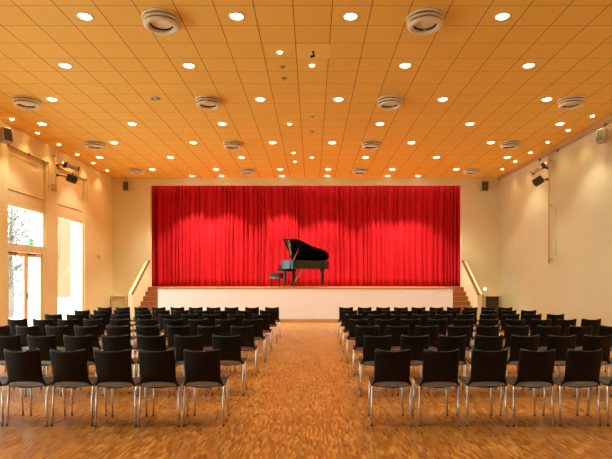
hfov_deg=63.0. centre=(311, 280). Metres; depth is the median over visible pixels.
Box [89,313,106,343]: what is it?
chair
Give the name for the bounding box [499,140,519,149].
ceiling vent
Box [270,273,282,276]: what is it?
cushion
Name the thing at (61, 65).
diffuser
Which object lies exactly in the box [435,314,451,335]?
chair
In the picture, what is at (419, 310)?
chair
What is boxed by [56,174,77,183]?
spotlight
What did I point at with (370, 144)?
ceiling vent
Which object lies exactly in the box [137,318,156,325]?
chair
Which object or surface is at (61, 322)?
chair
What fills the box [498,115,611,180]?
trim
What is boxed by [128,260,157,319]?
staircase
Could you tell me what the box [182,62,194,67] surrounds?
recessed light
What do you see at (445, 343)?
chair
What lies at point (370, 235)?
stage curtain
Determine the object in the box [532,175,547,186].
spotlight
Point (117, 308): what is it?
chair
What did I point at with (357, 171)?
ceiling vent
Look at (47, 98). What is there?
recessed light
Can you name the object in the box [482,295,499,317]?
base cabinet
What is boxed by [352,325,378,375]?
chair
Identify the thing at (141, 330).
chair
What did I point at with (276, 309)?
chair
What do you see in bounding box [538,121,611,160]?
cable
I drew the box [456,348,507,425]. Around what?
chair
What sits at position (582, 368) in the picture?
chair
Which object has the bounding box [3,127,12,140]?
grille
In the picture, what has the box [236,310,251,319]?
chair
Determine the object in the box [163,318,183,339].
chair
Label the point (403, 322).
chair
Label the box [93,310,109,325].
chair
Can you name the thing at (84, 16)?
diffuser
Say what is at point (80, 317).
chair
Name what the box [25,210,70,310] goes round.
house
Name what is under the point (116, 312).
chair
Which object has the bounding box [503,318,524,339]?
chair
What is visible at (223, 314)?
chair
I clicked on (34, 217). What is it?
sky
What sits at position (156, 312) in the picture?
chair
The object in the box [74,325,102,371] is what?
chair
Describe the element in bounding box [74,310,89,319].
chair
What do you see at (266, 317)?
chair
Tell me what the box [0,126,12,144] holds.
wall speaker
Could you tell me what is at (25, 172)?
door
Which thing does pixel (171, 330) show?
chair
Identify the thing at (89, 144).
ceiling vent
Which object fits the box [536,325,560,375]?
chair
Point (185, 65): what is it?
diffuser
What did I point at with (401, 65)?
diffuser
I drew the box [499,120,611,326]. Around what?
wall
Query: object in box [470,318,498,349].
chair
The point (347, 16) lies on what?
diffuser
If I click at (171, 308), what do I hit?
chair
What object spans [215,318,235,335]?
chair
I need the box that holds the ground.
[9,310,70,325]
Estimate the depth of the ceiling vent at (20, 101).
11.41 m
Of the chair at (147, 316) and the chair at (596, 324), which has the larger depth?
the chair at (147, 316)
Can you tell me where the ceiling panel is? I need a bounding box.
[296,44,329,58]
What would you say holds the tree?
on the ground
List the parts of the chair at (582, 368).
leg, leg, seat, leg, backrest, leg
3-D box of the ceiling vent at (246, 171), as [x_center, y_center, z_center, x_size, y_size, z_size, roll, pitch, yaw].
[-2.400,-4.112,18.750,0.610,0.155,0.610,0,0,-29]
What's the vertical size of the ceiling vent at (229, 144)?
0.155 m
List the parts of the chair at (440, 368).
leg, leg, seat, backrest, leg, leg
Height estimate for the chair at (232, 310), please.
0.816 m
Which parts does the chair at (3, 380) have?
leg, seat, leg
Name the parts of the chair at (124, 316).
backrest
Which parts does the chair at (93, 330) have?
backrest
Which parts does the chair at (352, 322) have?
backrest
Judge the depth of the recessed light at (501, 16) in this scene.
7.86 m
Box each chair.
[0,325,10,371]
[0,334,41,395]
[0,377,23,425]
[4,348,65,426]
[7,318,27,350]
[16,325,44,375]
[27,334,75,395]
[33,318,52,335]
[45,313,62,326]
[46,325,69,367]
[50,348,106,426]
[58,318,77,335]
[63,334,108,395]
[66,314,83,326]
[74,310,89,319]
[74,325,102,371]
[83,318,104,339]
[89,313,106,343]
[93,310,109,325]
[94,349,147,426]
[98,307,111,334]
[101,334,143,395]
[106,325,136,375]
[110,318,136,344]
[111,314,136,351]
[114,310,135,328]
[116,307,134,323]
[134,307,147,335]
[134,313,151,351]
[135,310,150,328]
[136,325,167,375]
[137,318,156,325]
[137,334,176,395]
[138,349,188,426]
[152,307,165,318]
[154,310,169,334]
[159,313,175,332]
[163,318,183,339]
[166,325,189,350]
[170,307,183,313]
[173,310,188,318]
[173,334,210,395]
[181,314,198,325]
[182,348,229,425]
[188,318,208,335]
[189,307,202,314]
[195,310,209,319]
[197,325,226,375]
[203,313,220,326]
[207,307,220,314]
[211,334,246,395]
[215,310,229,319]
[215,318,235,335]
[225,307,238,314]
[227,314,244,326]
[229,325,258,375]
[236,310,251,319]
[242,318,265,361]
[245,307,258,314]
[251,313,271,351]
[259,310,276,343]
[264,307,280,335]
[338,307,352,336]
[340,310,356,343]
[342,314,362,351]
[346,318,368,361]
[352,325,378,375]
[358,307,371,313]
[358,334,392,395]
[362,310,377,319]
[368,314,385,326]
[368,349,412,425]
[375,318,394,335]
[376,307,389,314]
[382,310,396,319]
[385,325,408,350]
[390,314,407,325]
[393,334,429,395]
[394,307,407,314]
[400,318,420,335]
[401,310,416,319]
[411,307,425,314]
[412,314,429,326]
[412,325,438,375]
[412,349,460,426]
[421,310,436,319]
[427,318,447,335]
[427,334,466,395]
[429,307,443,314]
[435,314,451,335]
[441,310,456,325]
[447,307,460,313]
[447,325,470,371]
[453,318,473,357]
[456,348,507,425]
[457,313,473,344]
[461,310,476,341]
[462,334,502,395]
[463,307,477,323]
[466,325,499,370]
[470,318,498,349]
[474,310,496,335]
[474,314,496,331]
[477,307,494,321]
[495,334,539,395]
[498,307,512,321]
[499,310,516,326]
[499,314,519,334]
[499,348,555,426]
[502,325,529,370]
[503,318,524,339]
[520,310,535,319]
[524,314,541,350]
[529,334,576,395]
[530,318,550,350]
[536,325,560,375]
[542,348,602,425]
[546,314,563,325]
[553,325,592,370]
[556,318,576,335]
[563,334,611,395]
[581,318,600,335]
[586,377,611,425]
[599,325,611,371]
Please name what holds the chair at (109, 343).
on the floor
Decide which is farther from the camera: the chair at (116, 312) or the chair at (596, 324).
the chair at (116, 312)
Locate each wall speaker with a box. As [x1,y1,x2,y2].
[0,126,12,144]
[123,177,129,191]
[480,177,488,191]
[595,128,608,143]
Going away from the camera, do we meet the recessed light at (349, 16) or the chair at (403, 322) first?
the recessed light at (349, 16)
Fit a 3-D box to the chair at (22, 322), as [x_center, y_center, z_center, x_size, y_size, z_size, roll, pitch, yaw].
[-5.408,1.092,9.397,0.437,0.816,0.574,0,0,1]
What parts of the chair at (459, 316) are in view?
backrest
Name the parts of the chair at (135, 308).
backrest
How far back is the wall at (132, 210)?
20.30 m
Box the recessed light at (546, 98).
[541,97,552,100]
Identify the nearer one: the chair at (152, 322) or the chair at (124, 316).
the chair at (152, 322)
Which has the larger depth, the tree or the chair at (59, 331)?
the tree
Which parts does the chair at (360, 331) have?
leg, seat, backrest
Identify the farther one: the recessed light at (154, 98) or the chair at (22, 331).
the recessed light at (154, 98)
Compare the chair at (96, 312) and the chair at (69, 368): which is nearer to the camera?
the chair at (69, 368)
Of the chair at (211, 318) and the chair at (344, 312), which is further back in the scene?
the chair at (344, 312)
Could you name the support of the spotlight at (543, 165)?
attached to the pole at (549, 160)
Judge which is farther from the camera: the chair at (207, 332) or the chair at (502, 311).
the chair at (502, 311)
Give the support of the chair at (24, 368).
on the floor
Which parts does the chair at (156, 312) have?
backrest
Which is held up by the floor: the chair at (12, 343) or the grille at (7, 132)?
the chair at (12, 343)
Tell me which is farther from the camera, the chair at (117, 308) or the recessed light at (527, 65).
the chair at (117, 308)
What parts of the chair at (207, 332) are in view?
seat, backrest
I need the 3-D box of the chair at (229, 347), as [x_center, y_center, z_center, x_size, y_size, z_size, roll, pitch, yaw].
[-1.103,1.092,6.664,0.437,0.816,0.574,0,0,0]
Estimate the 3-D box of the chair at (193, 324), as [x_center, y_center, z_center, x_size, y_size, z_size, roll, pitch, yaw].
[-2.079,1.092,9.371,0.437,0.816,0.574,0,0,0]
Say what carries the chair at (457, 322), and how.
on the floor
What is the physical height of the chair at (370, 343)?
0.816 m
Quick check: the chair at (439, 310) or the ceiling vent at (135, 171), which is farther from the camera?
the ceiling vent at (135, 171)
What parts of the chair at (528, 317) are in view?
backrest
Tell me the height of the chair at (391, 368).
0.816 m
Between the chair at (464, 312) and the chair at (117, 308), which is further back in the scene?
the chair at (117, 308)
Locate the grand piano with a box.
[277,239,328,286]
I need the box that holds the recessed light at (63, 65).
[58,62,71,67]
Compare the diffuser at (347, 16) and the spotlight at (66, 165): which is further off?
the spotlight at (66, 165)
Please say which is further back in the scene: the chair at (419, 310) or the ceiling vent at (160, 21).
the chair at (419, 310)
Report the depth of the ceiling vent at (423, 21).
7.83 m
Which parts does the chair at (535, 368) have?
leg, leg, seat, leg, backrest, leg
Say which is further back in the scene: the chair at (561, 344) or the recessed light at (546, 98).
the recessed light at (546, 98)
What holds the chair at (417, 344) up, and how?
on the floor
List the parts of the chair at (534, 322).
backrest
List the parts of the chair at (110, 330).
backrest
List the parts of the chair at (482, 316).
backrest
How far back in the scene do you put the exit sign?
14.38 m
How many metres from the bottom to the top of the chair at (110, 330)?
0.816 m
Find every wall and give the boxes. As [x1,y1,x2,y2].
[0,120,112,325]
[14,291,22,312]
[113,178,498,294]
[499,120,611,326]
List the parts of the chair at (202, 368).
leg, leg, backrest, seat, leg, leg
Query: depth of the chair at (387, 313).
11.85 m
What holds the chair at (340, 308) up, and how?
on the floor
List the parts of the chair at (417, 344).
backrest, seat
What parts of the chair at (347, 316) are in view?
backrest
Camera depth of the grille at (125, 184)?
19.96 m
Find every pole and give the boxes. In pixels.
[51,155,56,190]
[548,153,555,263]
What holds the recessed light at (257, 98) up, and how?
in the ceiling
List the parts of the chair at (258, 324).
backrest, seat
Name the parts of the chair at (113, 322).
backrest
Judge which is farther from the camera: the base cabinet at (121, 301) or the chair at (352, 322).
the base cabinet at (121, 301)
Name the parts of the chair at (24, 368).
leg, backrest, seat, leg, leg, leg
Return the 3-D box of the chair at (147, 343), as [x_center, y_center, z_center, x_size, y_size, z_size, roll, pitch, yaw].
[-2.069,1.092,6.659,0.437,0.816,0.574,0,0,0]
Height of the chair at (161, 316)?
0.816 m
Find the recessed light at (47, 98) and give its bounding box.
[46,97,57,100]
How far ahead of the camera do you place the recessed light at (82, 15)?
7.86 m
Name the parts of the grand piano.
leg, lid, leg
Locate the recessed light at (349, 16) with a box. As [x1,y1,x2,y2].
[343,12,357,20]
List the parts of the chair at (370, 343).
leg, leg, seat, backrest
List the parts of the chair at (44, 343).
backrest, seat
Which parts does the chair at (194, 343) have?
seat, backrest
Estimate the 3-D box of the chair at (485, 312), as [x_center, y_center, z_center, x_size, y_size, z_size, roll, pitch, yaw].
[4.218,1.092,12.110,0.437,0.816,0.574,0,0,0]
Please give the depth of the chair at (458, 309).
13.19 m
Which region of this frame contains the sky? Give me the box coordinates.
[11,206,78,325]
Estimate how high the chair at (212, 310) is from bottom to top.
0.816 m
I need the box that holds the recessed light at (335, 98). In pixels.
[333,97,343,100]
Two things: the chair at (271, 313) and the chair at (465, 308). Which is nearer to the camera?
the chair at (271, 313)
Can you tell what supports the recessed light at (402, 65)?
in the ceiling
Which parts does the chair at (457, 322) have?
backrest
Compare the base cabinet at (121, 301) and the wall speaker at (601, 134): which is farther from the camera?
the base cabinet at (121, 301)
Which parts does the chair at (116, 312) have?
backrest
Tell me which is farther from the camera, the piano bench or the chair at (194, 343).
the piano bench
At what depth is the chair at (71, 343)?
6.40 m
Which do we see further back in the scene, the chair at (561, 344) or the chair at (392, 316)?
the chair at (392, 316)
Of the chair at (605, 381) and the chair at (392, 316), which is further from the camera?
the chair at (392, 316)
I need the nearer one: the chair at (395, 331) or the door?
the chair at (395, 331)
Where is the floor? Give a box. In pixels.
[0,318,611,458]
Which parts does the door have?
panel, panel, blind rail, blind rod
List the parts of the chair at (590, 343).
backrest, leg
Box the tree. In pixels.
[8,206,29,317]
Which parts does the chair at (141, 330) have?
backrest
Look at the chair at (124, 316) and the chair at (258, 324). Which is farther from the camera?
the chair at (124, 316)
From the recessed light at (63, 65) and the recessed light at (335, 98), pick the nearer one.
the recessed light at (63, 65)
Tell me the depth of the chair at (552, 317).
10.48 m
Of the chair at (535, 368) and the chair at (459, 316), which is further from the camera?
the chair at (459, 316)
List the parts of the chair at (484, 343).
backrest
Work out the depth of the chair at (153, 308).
13.19 m
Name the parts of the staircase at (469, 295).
handrail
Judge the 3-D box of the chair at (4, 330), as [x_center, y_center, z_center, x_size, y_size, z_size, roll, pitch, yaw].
[-4.897,1.092,8.013,0.437,0.816,0.574,0,0,0]
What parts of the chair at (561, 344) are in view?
seat, backrest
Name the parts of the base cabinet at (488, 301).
frame, door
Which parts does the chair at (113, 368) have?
leg, leg, backrest, seat, leg, leg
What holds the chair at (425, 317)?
on the floor
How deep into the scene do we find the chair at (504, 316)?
10.50 m
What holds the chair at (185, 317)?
on the floor
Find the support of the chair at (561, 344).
on the floor
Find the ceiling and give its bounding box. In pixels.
[0,0,611,177]
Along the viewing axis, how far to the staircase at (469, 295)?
19.22 m
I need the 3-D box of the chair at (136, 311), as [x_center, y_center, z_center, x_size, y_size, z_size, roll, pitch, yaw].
[-4.029,1.092,12.105,0.437,0.816,0.574,0,0,0]
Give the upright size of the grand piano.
1.846 m
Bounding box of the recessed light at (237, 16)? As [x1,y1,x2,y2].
[229,12,244,20]
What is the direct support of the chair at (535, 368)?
on the floor
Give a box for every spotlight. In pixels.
[56,162,79,171]
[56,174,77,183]
[531,162,547,175]
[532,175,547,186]
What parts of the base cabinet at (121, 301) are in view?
door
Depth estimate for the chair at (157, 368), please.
5.07 m
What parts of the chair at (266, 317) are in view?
backrest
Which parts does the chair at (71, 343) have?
backrest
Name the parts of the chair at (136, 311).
backrest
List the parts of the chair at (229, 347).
backrest, seat, leg, leg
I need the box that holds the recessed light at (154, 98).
[150,96,160,100]
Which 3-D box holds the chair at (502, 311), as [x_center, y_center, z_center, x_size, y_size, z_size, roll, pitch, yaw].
[4.681,1.092,12.100,0.437,0.816,0.574,0,0,0]
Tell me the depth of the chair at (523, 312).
11.85 m
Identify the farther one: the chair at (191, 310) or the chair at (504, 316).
the chair at (191, 310)
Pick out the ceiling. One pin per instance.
(475, 60)
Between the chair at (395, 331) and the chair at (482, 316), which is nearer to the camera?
the chair at (395, 331)
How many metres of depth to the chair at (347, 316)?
10.50 m
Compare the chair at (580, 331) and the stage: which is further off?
the stage
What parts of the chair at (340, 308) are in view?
backrest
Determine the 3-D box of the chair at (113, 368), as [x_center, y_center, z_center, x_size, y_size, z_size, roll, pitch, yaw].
[-2.024,1.092,5.283,0.437,0.816,0.574,0,0,0]
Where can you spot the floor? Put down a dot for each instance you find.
(304, 401)
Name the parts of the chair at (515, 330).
backrest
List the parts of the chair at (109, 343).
backrest, leg, seat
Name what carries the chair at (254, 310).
on the floor
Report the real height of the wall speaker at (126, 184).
0.575 m
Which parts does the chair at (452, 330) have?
backrest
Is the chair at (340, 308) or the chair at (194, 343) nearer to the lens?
the chair at (194, 343)
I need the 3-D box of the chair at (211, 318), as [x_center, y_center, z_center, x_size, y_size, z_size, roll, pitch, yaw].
[-2.115,1.092,10.758,0.437,0.816,0.574,0,0,0]
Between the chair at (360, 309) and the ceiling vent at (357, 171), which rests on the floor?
the chair at (360, 309)
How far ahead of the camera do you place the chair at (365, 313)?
11.85 m
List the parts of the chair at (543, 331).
seat, backrest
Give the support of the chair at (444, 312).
on the floor
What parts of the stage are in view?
skirting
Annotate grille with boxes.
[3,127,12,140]
[123,182,127,189]
[482,182,487,190]
[596,128,603,140]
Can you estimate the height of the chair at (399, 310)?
0.816 m
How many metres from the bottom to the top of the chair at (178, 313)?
0.816 m
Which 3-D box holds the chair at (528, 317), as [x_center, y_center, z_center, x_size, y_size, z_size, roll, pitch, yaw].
[4.663,1.092,10.760,0.437,0.816,0.574,0,0,0]
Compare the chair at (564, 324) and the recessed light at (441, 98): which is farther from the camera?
the recessed light at (441, 98)
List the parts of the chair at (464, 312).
backrest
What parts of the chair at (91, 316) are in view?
backrest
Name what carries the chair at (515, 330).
on the floor
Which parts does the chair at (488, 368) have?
leg, seat, backrest, leg, leg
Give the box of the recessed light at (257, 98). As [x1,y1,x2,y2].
[255,97,265,100]
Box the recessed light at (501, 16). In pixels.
[494,12,510,20]
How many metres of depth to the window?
17.04 m
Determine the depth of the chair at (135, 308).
13.19 m
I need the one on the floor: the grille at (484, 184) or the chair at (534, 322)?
the chair at (534, 322)
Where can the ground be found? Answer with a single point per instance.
(17, 316)
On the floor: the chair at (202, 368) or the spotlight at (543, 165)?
the chair at (202, 368)
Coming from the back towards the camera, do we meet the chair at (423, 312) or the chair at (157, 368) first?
the chair at (423, 312)
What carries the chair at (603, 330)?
on the floor
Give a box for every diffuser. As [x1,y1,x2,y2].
[60,64,70,67]
[78,13,91,19]
[184,64,193,67]
[231,13,242,19]
[344,13,356,19]
[400,64,409,67]
[496,13,508,19]
[523,64,533,67]
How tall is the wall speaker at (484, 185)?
0.585 m
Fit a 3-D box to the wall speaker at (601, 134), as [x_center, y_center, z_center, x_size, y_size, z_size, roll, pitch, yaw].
[7.449,-3.689,12.744,0.404,0.364,0.220,0,0,-28]
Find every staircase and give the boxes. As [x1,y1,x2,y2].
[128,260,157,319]
[453,260,481,319]
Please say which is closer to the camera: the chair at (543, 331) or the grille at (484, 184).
the chair at (543, 331)
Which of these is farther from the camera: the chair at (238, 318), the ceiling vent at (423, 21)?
the chair at (238, 318)
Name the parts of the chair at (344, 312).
backrest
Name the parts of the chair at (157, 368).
leg, leg, backrest, seat, leg, leg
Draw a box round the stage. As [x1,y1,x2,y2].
[158,286,452,321]
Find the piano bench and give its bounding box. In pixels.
[270,273,283,286]
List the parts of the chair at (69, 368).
leg, backrest, leg, seat, leg, leg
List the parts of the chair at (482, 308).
backrest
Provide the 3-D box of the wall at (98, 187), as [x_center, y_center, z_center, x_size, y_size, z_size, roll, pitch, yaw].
[-8.200,-1.345,5.650,0.200,5.690,29.300,0,0,0]
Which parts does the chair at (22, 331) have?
backrest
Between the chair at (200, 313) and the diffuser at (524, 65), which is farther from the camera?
the chair at (200, 313)
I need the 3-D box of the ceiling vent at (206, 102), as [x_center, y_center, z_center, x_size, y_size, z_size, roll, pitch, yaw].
[-2.400,-4.112,11.550,0.610,0.155,0.610,0,0,27]
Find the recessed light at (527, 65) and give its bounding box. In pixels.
[522,62,535,67]
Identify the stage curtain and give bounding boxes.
[152,186,297,285]
[298,186,459,285]
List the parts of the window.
bolt rod, panel, panel, blind rail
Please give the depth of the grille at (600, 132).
12.65 m
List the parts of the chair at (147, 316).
backrest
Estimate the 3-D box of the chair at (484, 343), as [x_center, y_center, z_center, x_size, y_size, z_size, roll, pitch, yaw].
[2.274,1.092,6.643,0.437,0.816,0.574,0,0,0]
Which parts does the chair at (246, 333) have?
backrest, seat, leg, leg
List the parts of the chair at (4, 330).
backrest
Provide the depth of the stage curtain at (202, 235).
21.06 m
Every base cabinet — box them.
[111,295,127,313]
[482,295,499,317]
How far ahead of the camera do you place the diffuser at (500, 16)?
7.86 m
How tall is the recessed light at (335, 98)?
0.030 m
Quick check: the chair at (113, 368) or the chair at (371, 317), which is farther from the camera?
the chair at (371, 317)
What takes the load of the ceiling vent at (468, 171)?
in the ceiling
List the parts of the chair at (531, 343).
seat, backrest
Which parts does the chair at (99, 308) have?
backrest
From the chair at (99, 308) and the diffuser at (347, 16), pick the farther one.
the chair at (99, 308)
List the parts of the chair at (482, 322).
backrest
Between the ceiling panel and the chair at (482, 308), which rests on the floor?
the chair at (482, 308)
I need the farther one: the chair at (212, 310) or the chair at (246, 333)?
the chair at (212, 310)
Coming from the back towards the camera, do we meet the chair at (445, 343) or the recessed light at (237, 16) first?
the recessed light at (237, 16)
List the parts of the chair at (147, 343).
leg, backrest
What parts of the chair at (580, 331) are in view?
backrest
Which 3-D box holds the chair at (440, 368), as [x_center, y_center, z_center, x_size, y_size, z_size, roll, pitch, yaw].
[1.313,1.092,5.291,0.437,0.816,0.574,0,0,0]
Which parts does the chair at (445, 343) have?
backrest, leg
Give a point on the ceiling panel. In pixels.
(304, 51)
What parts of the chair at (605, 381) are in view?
leg, seat, leg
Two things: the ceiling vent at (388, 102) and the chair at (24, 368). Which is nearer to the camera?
the chair at (24, 368)
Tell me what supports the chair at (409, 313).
on the floor
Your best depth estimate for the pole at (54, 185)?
15.52 m
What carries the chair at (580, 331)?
on the floor
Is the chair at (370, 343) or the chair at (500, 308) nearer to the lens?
the chair at (370, 343)
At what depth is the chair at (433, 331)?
7.78 m
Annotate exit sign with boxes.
[29,239,33,245]
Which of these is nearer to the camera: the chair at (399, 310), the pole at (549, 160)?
the chair at (399, 310)
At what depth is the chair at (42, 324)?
9.12 m
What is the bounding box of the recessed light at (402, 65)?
[399,62,411,67]
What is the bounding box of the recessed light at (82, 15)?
[76,12,93,20]
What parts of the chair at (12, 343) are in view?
backrest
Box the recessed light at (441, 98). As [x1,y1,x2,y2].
[437,97,447,100]
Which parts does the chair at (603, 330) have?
backrest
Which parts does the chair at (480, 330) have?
backrest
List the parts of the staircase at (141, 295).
handrail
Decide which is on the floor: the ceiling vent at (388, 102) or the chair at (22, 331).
the chair at (22, 331)
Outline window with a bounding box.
[57,167,86,310]
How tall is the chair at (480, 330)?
0.816 m
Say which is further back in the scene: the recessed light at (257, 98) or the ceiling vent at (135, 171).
the ceiling vent at (135, 171)
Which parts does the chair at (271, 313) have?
backrest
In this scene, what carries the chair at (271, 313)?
on the floor
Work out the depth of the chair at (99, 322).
9.14 m
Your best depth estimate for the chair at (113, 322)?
9.14 m
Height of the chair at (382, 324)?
0.816 m
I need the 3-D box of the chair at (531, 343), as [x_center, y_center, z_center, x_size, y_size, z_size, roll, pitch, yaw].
[2.739,1.092,6.652,0.437,0.816,0.574,0,0,-1]
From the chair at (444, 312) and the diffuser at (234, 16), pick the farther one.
the chair at (444, 312)
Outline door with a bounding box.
[7,144,48,319]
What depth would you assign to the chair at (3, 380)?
5.17 m
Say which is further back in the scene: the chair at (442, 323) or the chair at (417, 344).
the chair at (442, 323)
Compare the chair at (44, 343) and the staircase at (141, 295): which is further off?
the staircase at (141, 295)
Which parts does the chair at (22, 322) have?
backrest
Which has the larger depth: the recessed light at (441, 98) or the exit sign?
the exit sign
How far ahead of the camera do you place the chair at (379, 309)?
13.19 m
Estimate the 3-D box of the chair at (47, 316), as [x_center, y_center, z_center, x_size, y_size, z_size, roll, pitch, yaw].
[-5.449,1.092,10.743,0.437,0.816,0.574,0,0,0]
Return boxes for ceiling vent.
[12,95,41,109]
[84,140,104,149]
[128,168,144,174]
[141,8,180,34]
[195,95,221,109]
[223,140,242,149]
[240,168,255,174]
[352,168,367,174]
[361,140,380,149]
[377,95,402,109]
[406,8,444,34]
[463,168,479,174]
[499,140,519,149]
[557,95,585,109]
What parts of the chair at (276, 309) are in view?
backrest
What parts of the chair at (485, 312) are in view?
backrest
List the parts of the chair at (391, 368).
leg, leg, seat, backrest, leg, leg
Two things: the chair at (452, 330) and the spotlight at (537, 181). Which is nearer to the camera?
the chair at (452, 330)
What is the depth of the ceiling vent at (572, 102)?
11.40 m
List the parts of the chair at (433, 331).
backrest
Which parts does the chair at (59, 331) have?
backrest, seat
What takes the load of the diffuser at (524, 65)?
attached to the recessed light at (527, 65)

